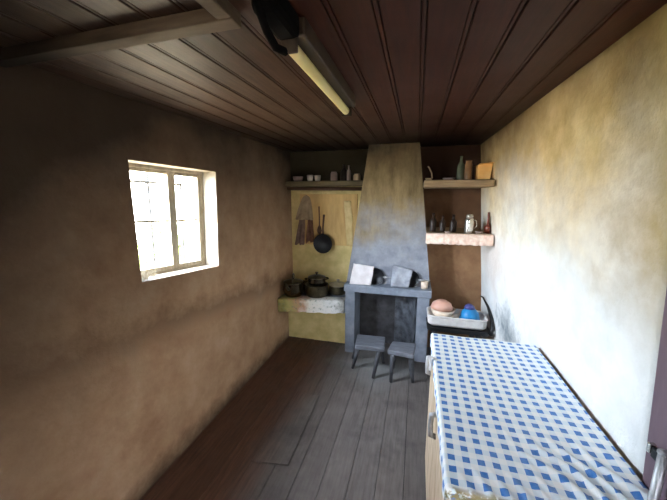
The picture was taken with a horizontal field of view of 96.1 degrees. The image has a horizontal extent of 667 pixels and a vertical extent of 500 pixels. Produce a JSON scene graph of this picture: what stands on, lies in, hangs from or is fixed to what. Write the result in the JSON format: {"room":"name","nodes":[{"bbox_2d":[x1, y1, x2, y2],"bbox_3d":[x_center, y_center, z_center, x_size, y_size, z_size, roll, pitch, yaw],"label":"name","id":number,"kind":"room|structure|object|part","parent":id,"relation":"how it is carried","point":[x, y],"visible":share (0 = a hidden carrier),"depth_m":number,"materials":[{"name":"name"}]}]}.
{"room":"traditional dwelling","nodes":[
{"label":"traditional dwelling","id":0,"kind":"room"},
{"bbox_2d":[0,65,292,499],"bbox_3d":[-1.097,0.300,1.514,0.170,2.163,4.680,3,11,15],"label":"wall","id":1,"kind":"structure","parent":0,"point":[108,374],"depth_m":1.40,"materials":[{"name":"paint"}]},
{"bbox_2d":[141,269,159,280],"bbox_3d":[-1.004,0.134,1.611,0.089,0.050,0.145,3,11,15],"label":"sprig","id":2,"kind":"object","parent":1,"relation":"on","point":[144,277],"visible":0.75,"depth_m":1.61,"materials":[{"name":"beige plant"}]},
{"bbox_2d":[130,173,192,266],"bbox_3d":[-1.081,-0.176,1.867,0.023,0.716,0.704,3,11,15],"label":"window grille","id":3,"kind":"object","parent":1,"relation":"in","point":[147,181],"visible":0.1,"depth_m":1.82,"materials":[{"name":"paint"}]},
{"bbox_2d":[129,163,205,275],"bbox_3d":[-1.034,-0.172,1.855,0.055,0.668,0.663,3,11,15],"label":"window","id":4,"kind":"structure","parent":1,"relation":"in","point":[168,179],"depth_m":1.90,"materials":[{"name":"white wood"}]},
{"bbox_3d":[-1.069,-0.157,1.726,0.041,0.611,0.369,3,11,15],"label":"sash frame","id":5,"kind":"part","parent":4,"relation":"part of","materials":[{"name":"beige wood"}]},
{"bbox_3d":[-0.988,-0.196,2.018,0.041,0.627,0.284,3,11,15],"label":"sash frame","id":6,"kind":"part","parent":4,"relation":"part of","materials":[{"name":"beige wood"}]},
{"bbox_2d":[140,336,429,499],"bbox_3d":[0.025,1.410,1.401,2.649,0.081,4.880,3,11,15],"label":"floor","id":7,"kind":"structure","parent":0,"point":[363,437],"depth_m":2.03,"materials":[{"name":"wood"}]},
{"bbox_2d":[251,393,318,465],"bbox_3d":[-0.302,1.231,2.121,0.233,0.009,0.687,3,11,15],"label":"floor patch","id":8,"kind":"structure","parent":7,"relation":"on","point":[280,444],"depth_m":2.03,"materials":[{"name":"grey wood"}]},
{"bbox_2d":[351,334,384,378],"bbox_3d":[0.311,0.970,2.793,0.342,0.295,0.302,3,11,15],"label":"stool","id":9,"kind":"object","parent":7,"relation":"on","point":[363,342],"visible":1,"depth_m":2.71,"materials":[{"name":"grey paint"}]},
{"bbox_3d":[0.211,0.989,2.782,0.097,0.258,0.043,9,14,40],"label":"leg","id":10,"kind":"part","parent":9,"relation":"part of","materials":[{"name":"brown wood"}]},
{"bbox_3d":[0.337,0.850,2.751,0.267,0.045,0.221,2,11,11],"label":"seat","id":11,"kind":"part","parent":9,"relation":"part of","materials":[{"name":"grey paint"}]},
{"bbox_3d":[0.384,1.011,2.663,0.100,0.258,0.043,-9,14,-41],"label":"leg","id":12,"kind":"part","parent":9,"relation":"part of","materials":[{"name":"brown wood"}]},
{"bbox_3d":[0.457,0.976,2.851,0.043,0.261,0.120,10,14,43],"label":"leg","id":13,"kind":"part","parent":9,"relation":"part of","materials":[{"name":"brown wood"}]},
{"bbox_2d":[344,142,431,362],"bbox_3d":[0.549,0.034,2.978,0.834,2.059,0.352,3,11,15],"label":"fireplace","id":14,"kind":"object","parent":7,"relation":"on","point":[390,229],"visible":0.84,"depth_m":2.86,"materials":[{"name":"grey paint"}]},
{"bbox_2d":[349,263,373,284],"bbox_3d":[0.279,0.238,2.956,0.238,0.207,0.048,3,11,15],"label":"paper sheet","id":15,"kind":"object","parent":14,"relation":"on","point":[361,274],"visible":1,"depth_m":2.95,"materials":[{"name":"white paper"}]},
{"bbox_2d":[371,268,391,284],"bbox_3d":[0.473,0.261,2.948,0.286,0.167,0.034,3,11,15],"label":"skillet","id":16,"kind":"object","parent":14,"relation":"on","point":[378,276],"visible":0.69,"depth_m":2.96,"materials":[{"name":"black metal"}]},
{"bbox_2d":[347,142,429,287],"bbox_3d":[0.555,-0.332,2.947,0.814,1.328,0.281,3,11,15],"label":"hood","id":17,"kind":"object","parent":14,"relation":"attached to","point":[390,229],"depth_m":2.82,"materials":[{"name":"grey paint"}]},
{"bbox_2d":[391,265,412,287],"bbox_3d":[0.649,0.250,2.852,0.202,0.211,0.046,3,11,15],"label":"board","id":18,"kind":"object","parent":14,"relation":"on","point":[401,276],"visible":1,"depth_m":2.85,"materials":[{"name":"grey wood"}]},
{"bbox_2d":[409,271,429,286],"bbox_3d":[0.786,0.278,2.863,0.262,0.163,0.034,3,11,15],"label":"skillet","id":19,"kind":"object","parent":14,"relation":"on","point":[414,280],"visible":0.59,"depth_m":2.87,"materials":[{"name":"black metal"}]},
{"bbox_2d":[421,281,427,288],"bbox_3d":[0.859,0.330,2.833,0.068,0.070,0.068,3,11,15],"label":"mug","id":20,"kind":"object","parent":14,"relation":"on","point":[424,284],"visible":1,"depth_m":2.81,"materials":[{"name":"beige ceramic"}]},
{"bbox_2d":[388,341,415,382],"bbox_3d":[0.604,0.988,2.664,0.234,0.304,0.257,3,11,15],"label":"stool","id":21,"kind":"object","parent":7,"relation":"on","point":[402,349],"visible":1,"depth_m":2.58,"materials":[{"name":"grey paint"}]},
{"bbox_3d":[0.506,1.018,2.598,0.042,0.262,0.052,3,11,15],"label":"leg","id":22,"kind":"part","parent":21,"relation":"part of","materials":[{"name":"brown wood"}]},
{"bbox_3d":[0.597,0.865,2.615,0.234,0.045,0.203,3,11,15],"label":"seat","id":23,"kind":"part","parent":21,"relation":"part of","materials":[{"name":"grey paint"}]},
{"bbox_3d":[0.667,1.021,2.584,0.068,0.264,0.043,3,11,15],"label":"leg","id":24,"kind":"part","parent":21,"relation":"part of","materials":[{"name":"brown wood"}]},
{"bbox_2d":[425,355,448,499],"bbox_3d":[0.647,0.971,1.230,0.532,0.846,0.910,3,11,15],"label":"base cabinet","id":25,"kind":"object","parent":7,"relation":"on","point":[433,473],"visible":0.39,"depth_m":1.27,"materials":[{"name":"brown wood"}]},
{"bbox_3d":[0.513,0.619,1.615,0.037,0.121,0.022,3,11,15],"label":"handle","id":26,"kind":"part","parent":25,"relation":"part of","materials":[{"name":"grey metal"}]},
{"bbox_3d":[0.490,0.905,1.495,0.018,0.721,0.436,3,11,15],"label":"door","id":27,"kind":"part","parent":25,"relation":"part of","materials":[{"name":"brown wood"}]},
{"bbox_3d":[0.394,0.696,1.193,0.037,0.121,0.022,3,11,15],"label":"handle","id":28,"kind":"part","parent":25,"relation":"part of","materials":[{"name":"grey metal"}]},
{"bbox_3d":[0.374,0.981,1.082,0.018,0.721,0.418,3,11,15],"label":"door","id":29,"kind":"part","parent":25,"relation":"part of","materials":[{"name":"brown wood"}]},
{"bbox_2d":[430,333,648,499],"bbox_3d":[0.655,0.582,1.157,0.507,0.084,0.930,3,11,15],"label":"tablecloth","id":30,"kind":"object","parent":25,"relation":"on","point":[510,427],"visible":1,"depth_m":0.96,"materials":[{"name":"blue fabric"}]},
{"bbox_2d":[429,356,434,370],"bbox_3d":[0.460,0.531,1.403,0.024,0.063,0.024,3,11,15],"label":"clip","id":31,"kind":"object","parent":30,"relation":"attached to","point":[430,357],"visible":1,"depth_m":1.39,"materials":[{"name":"white plastic"}]},
{"bbox_2d":[429,331,480,354],"bbox_3d":[1.100,0.887,2.770,0.390,0.455,0.310,3,11,15],"label":"stove","id":32,"kind":"object","parent":7,"relation":"on","point":[431,332],"visible":0.06,"depth_m":2.83,"materials":[{"name":"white metal"}]},
{"bbox_3d":[0.967,0.870,2.946,0.040,0.426,0.040,3,11,15],"label":"leg","id":33,"kind":"part","parent":32,"relation":"part of","materials":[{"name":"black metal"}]},
{"bbox_2d":[426,317,489,336],"bbox_3d":[1.074,0.664,2.622,0.505,0.036,0.250,3,11,15],"label":"drip tray","id":34,"kind":"object","parent":32,"relation":"on","point":[483,333],"visible":0.54,"depth_m":2.52,"materials":[{"name":"black metal"}]},
{"bbox_2d":[427,306,487,329],"bbox_3d":[1.066,0.597,2.621,0.484,0.094,0.239,3,11,15],"label":"basin","id":35,"kind":"object","parent":34,"relation":"on","point":[454,321],"visible":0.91,"depth_m":2.53,"materials":[{"name":"white ceramic"}]},
{"bbox_2d":[431,307,455,316],"bbox_3d":[0.959,0.548,2.639,0.208,0.080,0.208,3,11,15],"label":"bowl","id":36,"kind":"object","parent":35,"relation":"in","point":[436,313],"visible":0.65,"depth_m":2.56,"materials":[{"name":"beige ceramic"}]},
{"bbox_2d":[430,299,452,311],"bbox_3d":[0.951,0.475,2.631,0.188,0.066,0.188,3,11,15],"label":"bowl","id":37,"kind":"object","parent":36,"relation":"on","point":[442,305],"visible":1,"depth_m":2.58,"materials":[{"name":"pink ceramic"}]},
{"bbox_2d":[459,308,479,319],"bbox_3d":[1.170,0.550,2.575,0.168,0.100,0.168,3,11,15],"label":"bowl","id":38,"kind":"object","parent":35,"relation":"in","point":[465,314],"visible":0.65,"depth_m":2.52,"materials":[{"name":"blue plastic"}]},
{"bbox_2d":[464,304,474,309],"bbox_3d":[1.166,0.482,2.568,0.088,0.034,0.088,3,11,15],"label":"bowl","id":39,"kind":"object","parent":38,"relation":"on","point":[467,306],"visible":1,"depth_m":2.54,"materials":[{"name":"plastic"}]},
{"bbox_2d":[288,312,344,342],"bbox_3d":[-0.161,0.791,3.419,0.720,0.450,0.180,3,11,15],"label":"wall","id":40,"kind":"structure","parent":0,"point":[316,326],"depth_m":3.34,"materials":[{"name":"paint"}]},
{"bbox_2d":[278,291,344,313],"bbox_3d":[-0.192,0.550,3.224,0.691,0.146,0.438,3,11,15],"label":"countertop","id":41,"kind":"structure","parent":40,"relation":"on","point":[332,304],"depth_m":3.07,"materials":[{"name":"white stone"}]},
{"bbox_2d":[283,273,303,297],"bbox_3d":[-0.427,0.363,3.169,0.232,0.241,0.229,-5,12,-27],"label":"cooking pot","id":42,"kind":"object","parent":41,"relation":"on","point":[293,287],"visible":1,"depth_m":3.10,"materials":[{"name":"metal"}]},
{"bbox_3d":[-0.425,0.319,3.164,0.210,0.030,0.210,0,10,0],"label":"lid","id":43,"kind":"part","parent":42,"relation":"part of","materials":[{"name":"black metal"}]},
{"bbox_2d":[305,282,328,297],"bbox_3d":[-0.176,0.421,3.181,0.250,0.125,0.250,3,11,15],"label":"cooking pot","id":44,"kind":"object","parent":41,"relation":"on","point":[311,291],"visible":0.88,"depth_m":3.08,"materials":[{"name":"black metal"}]},
{"bbox_2d":[305,272,328,285],"bbox_3d":[-0.176,0.294,3.157,0.226,0.133,0.189,-10,14,-43],"label":"cooking pot","id":45,"kind":"object","parent":44,"relation":"on","point":[316,279],"visible":1,"depth_m":3.10,"materials":[{"name":"metal"}]},
{"bbox_3d":[-0.176,0.271,3.153,0.188,0.030,0.188,-1,10,-7],"label":"lid","id":46,"kind":"part","parent":45,"relation":"part of","materials":[{"name":"black metal"}]},
{"bbox_2d":[329,279,345,295],"bbox_3d":[0.050,0.394,3.244,0.210,0.158,0.210,7,12,32],"label":"saucepan","id":47,"kind":"object","parent":41,"relation":"on","point":[336,288],"visible":0.86,"depth_m":3.17,"materials":[{"name":"metal"}]},
{"bbox_3d":[0.050,0.358,3.238,0.210,0.030,0.210,7,12,32],"label":"lid","id":48,"kind":"part","parent":47,"relation":"part of","materials":[{"name":"metal"}]},
{"bbox_2d":[0,0,666,151],"bbox_3d":[-0.086,-0.655,0.896,2.700,0.060,4.580,3,11,15],"label":"ceiling","id":49,"kind":"structure","parent":0,"point":[434,73],"depth_m":1.03,"materials":[{"name":"brown wood"}]},
{"bbox_2d":[0,0,240,67],"bbox_3d":[-0.794,-0.522,0.428,0.898,0.035,0.968,3,11,15],"label":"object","id":50,"kind":"object","parent":49,"relation":"attached to","point":[215,15],"visible":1,"depth_m":0.82,"materials":[{"name":"brown wood"}]},
{"bbox_2d":[251,0,355,116],"bbox_3d":[-0.103,-0.556,0.803,0.074,0.099,1.281,3,11,15],"label":"ceiling light","id":51,"kind":"object","parent":49,"relation":"attached to","point":[298,39],"visible":1,"depth_m":0.81,"materials":[{"name":"metal"}]},
{"bbox_2d":[289,45,348,114],"bbox_3d":[-0.029,-0.594,1.096,0.034,0.034,0.665,3,11,15],"label":"diffuser","id":52,"kind":"object","parent":51,"relation":"attached to","point":[302,55],"depth_m":0.98,"materials":[{"name":"beige plastic"}]},
{"bbox_2d":[290,144,481,346],"bbox_3d":[0.587,-0.005,3.210,2.555,2.153,0.140,3,11,15],"label":"wall","id":53,"kind":"structure","parent":0,"point":[454,270],"depth_m":3.02,"materials":[{"name":"paint"}]},
{"bbox_2d":[286,180,362,186],"bbox_3d":[-0.077,-0.689,3.117,0.852,0.052,0.148,3,11,15],"label":"wall shelf","id":54,"kind":"object","parent":53,"relation":"attached to","point":[347,182],"visible":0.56,"depth_m":3.05,"materials":[{"name":"brown wood"}]},
{"bbox_2d":[293,176,302,180],"bbox_3d":[-0.378,-0.757,3.196,0.110,0.050,0.110,3,11,15],"label":"bowl","id":55,"kind":"object","parent":54,"relation":"on","point":[295,178],"visible":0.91,"depth_m":3.15,"materials":[{"name":"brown ceramic"}]},
{"bbox_2d":[307,175,312,180],"bbox_3d":[-0.246,-0.754,3.149,0.068,0.062,0.068,3,11,15],"label":"cup","id":56,"kind":"object","parent":54,"relation":"on","point":[309,177],"visible":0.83,"depth_m":3.12,"materials":[{"name":"white ceramic"}]},
{"bbox_2d":[314,175,320,180],"bbox_3d":[-0.166,-0.750,3.137,0.068,0.058,0.068,3,11,15],"label":"cup","id":57,"kind":"object","parent":54,"relation":"on","point":[317,177],"visible":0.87,"depth_m":3.11,"materials":[{"name":"white ceramic"}]},
{"bbox_2d":[287,187,361,190],"bbox_3d":[-0.103,-0.636,3.114,0.806,0.043,0.035,3,11,16],"label":"rail","id":58,"kind":"object","parent":54,"relation":"attached to","point":[288,188],"visible":0.94,"depth_m":3.08,"materials":[{"name":"brown wood"}]},
{"bbox_2d":[331,172,336,180],"bbox_3d":[0.005,-0.755,3.078,0.069,0.090,0.069,3,11,15],"label":"jar","id":59,"kind":"object","parent":54,"relation":"on","point":[333,174],"visible":0.98,"depth_m":3.05,"materials":[{"name":"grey ceramic"}]},
{"bbox_2d":[341,164,346,180],"bbox_3d":[0.109,-0.786,3.053,0.073,0.160,0.073,3,11,15],"label":"bottle","id":60,"kind":"object","parent":54,"relation":"on","point":[343,171],"visible":0.92,"depth_m":3.03,"materials":[{"name":"black glass"}]},
{"bbox_2d":[347,165,350,179],"bbox_3d":[0.154,-0.777,3.032,0.045,0.150,0.045,3,11,15],"label":"bottle","id":61,"kind":"object","parent":54,"relation":"on","point":[348,170],"visible":0.82,"depth_m":3.02,"materials":[{"name":"brown glass"}]},
{"bbox_2d":[353,174,360,179],"bbox_3d":[0.236,-0.732,3.017,0.073,0.065,0.073,3,11,15],"label":"jar","id":62,"kind":"object","parent":54,"relation":"on","point":[355,176],"visible":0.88,"depth_m":2.99,"materials":[{"name":"beige ceramic"}]},
{"bbox_2d":[300,194,357,245],"bbox_3d":[-0.060,-0.324,3.237,0.638,0.550,0.040,3,11,15],"label":"wall panel","id":63,"kind":"object","parent":53,"relation":"attached to","point":[331,205],"depth_m":3.21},
{"bbox_2d":[295,220,304,244],"bbox_3d":[-0.369,-0.260,3.294,0.122,0.416,0.049,-2,11,-9],"label":"rag","id":64,"kind":"object","parent":63,"relation":"hanging from","point":[300,237],"visible":0.7,"depth_m":3.31,"materials":[{"name":"brown fabric"}]},
{"bbox_2d":[296,195,312,219],"bbox_3d":[-0.309,-0.457,3.227,0.216,0.266,0.097,3,11,15],"label":"rag","id":65,"kind":"object","parent":63,"relation":"hanging from","point":[304,212],"visible":1,"depth_m":3.23,"materials":[{"name":"beige fabric"}]},
{"bbox_2d":[306,220,313,243],"bbox_3d":[-0.259,-0.257,3.268,0.094,0.373,0.062,3,11,15],"label":"rag","id":66,"kind":"object","parent":63,"relation":"hanging from","point":[310,231],"visible":0.7,"depth_m":3.28,"materials":[{"name":"brown fabric"}]},
{"bbox_2d":[317,206,321,233],"bbox_3d":[-0.152,-0.319,3.234,0.056,0.300,0.028,3,11,15],"label":"wooden spoon","id":67,"kind":"object","parent":63,"relation":"hanging from","point":[319,230],"visible":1,"depth_m":3.24,"materials":[{"name":"brown wood"}]},
{"bbox_2d":[317,226,321,233],"bbox_3d":[-0.152,-0.221,3.252,0.056,0.102,0.028,3,11,15],"label":"bowl","id":68,"kind":"object","parent":67,"relation":"on","point":[319,230],"depth_m":3.24,"materials":[{"name":"brown wood"}]},
{"bbox_2d":[313,215,331,252],"bbox_3d":[-0.111,-0.172,3.226,0.212,0.417,0.047,3,11,15],"label":"skillet","id":69,"kind":"object","parent":63,"relation":"hanging from","point":[322,243],"visible":1,"depth_m":3.25,"materials":[{"name":"black metal"}]},
{"bbox_3d":[-0.108,-0.272,3.209,0.024,0.214,0.043,7,13,34],"label":"handle","id":70,"kind":"part","parent":69,"relation":"part of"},
{"bbox_3d":[0.161,-0.281,3.168,0.108,0.470,0.012,3,11,15],"label":"cloth strip","id":71,"kind":"part","parent":63,"relation":"part of","materials":[{"name":"beige fabric"}]},
{"bbox_2d":[423,179,494,188],"bbox_3d":[1.040,-0.564,2.588,0.506,0.056,0.598,3,11,15],"label":"wall shelf","id":72,"kind":"object","parent":53,"relation":"attached to","point":[475,183],"visible":1,"depth_m":2.32,"materials":[{"name":"brown wood"}]},
{"bbox_2d":[425,166,432,179],"bbox_3d":[0.788,-0.632,2.468,0.062,0.119,0.060,3,11,15],"label":"ladle","id":73,"kind":"object","parent":72,"relation":"on","point":[428,166],"visible":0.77,"depth_m":2.46,"materials":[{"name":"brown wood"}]},
{"bbox_2d":[456,156,464,179],"bbox_3d":[1.026,-0.659,2.418,0.059,0.190,0.059,3,11,15],"label":"bottle","id":74,"kind":"object","parent":72,"relation":"on","point":[460,168],"visible":0.9,"depth_m":2.40,"materials":[{"name":"glass"}]},
{"bbox_2d":[464,161,472,179],"bbox_3d":[1.077,-0.635,2.397,0.057,0.150,0.057,3,11,15],"label":"jar","id":75,"kind":"object","parent":72,"relation":"on","point":[468,166],"visible":0.87,"depth_m":2.38,"materials":[{"name":"brown ceramic"}]},
{"bbox_2d":[475,162,493,178],"bbox_3d":[1.186,-0.618,2.363,0.112,0.130,0.123,2,11,8],"label":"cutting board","id":76,"kind":"object","parent":72,"relation":"on","point":[482,171],"visible":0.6,"depth_m":2.33,"materials":[{"name":"orange wood"}]},
{"bbox_2d":[426,227,493,245],"bbox_3d":[1.081,-0.131,2.673,0.507,0.088,0.567,3,11,15],"label":"wall shelf","id":77,"kind":"object","parent":53,"relation":"attached to","point":[459,237],"visible":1,"depth_m":2.42,"materials":[{"name":"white stone"}]},
{"bbox_2d":[429,213,435,231],"bbox_3d":[0.858,-0.239,2.584,0.053,0.155,0.053,3,11,15],"label":"bottle","id":78,"kind":"object","parent":77,"relation":"on","point":[433,220],"visible":1,"depth_m":2.57,"materials":[{"name":"black glass"}]},
{"bbox_2d":[439,216,445,231],"bbox_3d":[0.933,-0.226,2.565,0.051,0.135,0.051,3,11,15],"label":"bottle","id":79,"kind":"object","parent":77,"relation":"on","point":[442,225],"visible":0.97,"depth_m":2.55,"materials":[{"name":"black glass"}]},
{"bbox_2d":[449,215,456,231],"bbox_3d":[1.015,-0.227,2.542,0.055,0.145,0.055,3,11,15],"label":"bottle","id":80,"kind":"object","parent":77,"relation":"on","point":[453,223],"visible":0.96,"depth_m":2.52,"materials":[{"name":"black glass"}]},
{"bbox_2d":[464,214,476,233],"bbox_3d":[1.119,-0.216,2.457,0.086,0.155,0.068,-3,11,-16],"label":"flask","id":81,"kind":"object","parent":77,"relation":"on","point":[469,221],"visible":1,"depth_m":2.43,"materials":[{"name":"metal"}]},
{"bbox_2d":[484,212,490,232],"bbox_3d":[1.262,-0.223,2.452,0.048,0.170,0.048,3,11,15],"label":"bottle","id":82,"kind":"object","parent":77,"relation":"on","point":[487,228],"visible":1,"depth_m":2.44,"materials":[{"name":"red glass"}]},
{"bbox_2d":[481,3,666,480],"bbox_3d":[1.263,0.223,1.933,0.390,2.104,2.516,3,11,15],"label":"wall","id":83,"kind":"structure","parent":0,"point":[574,269],"depth_m":1.02,"materials":[{"name":"paint"}]},
{"bbox_2d":[480,295,494,335],"bbox_3d":[1.344,0.564,2.631,0.044,0.201,0.472,3,11,15],"label":"hose","id":84,"kind":"object","parent":83,"relation":"attached to","point":[492,326],"visible":1,"depth_m":2.48,"materials":[{"name":"black rubber"}]},
{"bbox_3d":[0.640,0.606,-0.263,0.326,2.103,2.132,3,11,15],"label":"wall","id":85,"kind":"structure","parent":0,"visible":0},
{"bbox_2d":[642,289,666,499],"bbox_3d":[0.778,0.561,0.297,0.303,1.990,0.983,3,11,15],"label":"door","id":86,"kind":"structure","parent":85,"relation":"in","point":[654,479],"depth_m":0.73,"materials":[{"name":"brown paint"}]},
{"bbox_3d":[0.784,0.666,0.745,0.024,0.380,0.024,3,11,15],"label":"bolt rod","id":87,"kind":"part","parent":86,"relation":"part of","materials":[{"name":"grey metal"}]},
{"label":"outside","id":88,"kind":"structure","parent":0,"visible":0},
{"bbox_2d":[138,245,193,268],"bbox_3d":[-1.498,2.373,-1.253,26.000,0.186,24.000,3,11,15],"label":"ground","id":89,"kind":"structure","parent":88,"point":[157,245],"depth_m":10.39,"materials":[{"name":"white"}]},
{"bbox_2d":[137,224,195,268],"bbox_3d":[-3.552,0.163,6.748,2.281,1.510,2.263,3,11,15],"label":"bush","id":90,"kind":"object","parent":89,"relation":"on","point":[144,242],"visible":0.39,"depth_m":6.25,"materials":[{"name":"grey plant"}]},
{"bbox_3d":[-3.675,0.305,6.789,1.112,1.217,1.330,3,11,15],"label":"stem","id":91,"kind":"part","parent":90,"relation":"part of","materials":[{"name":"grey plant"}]}
]}

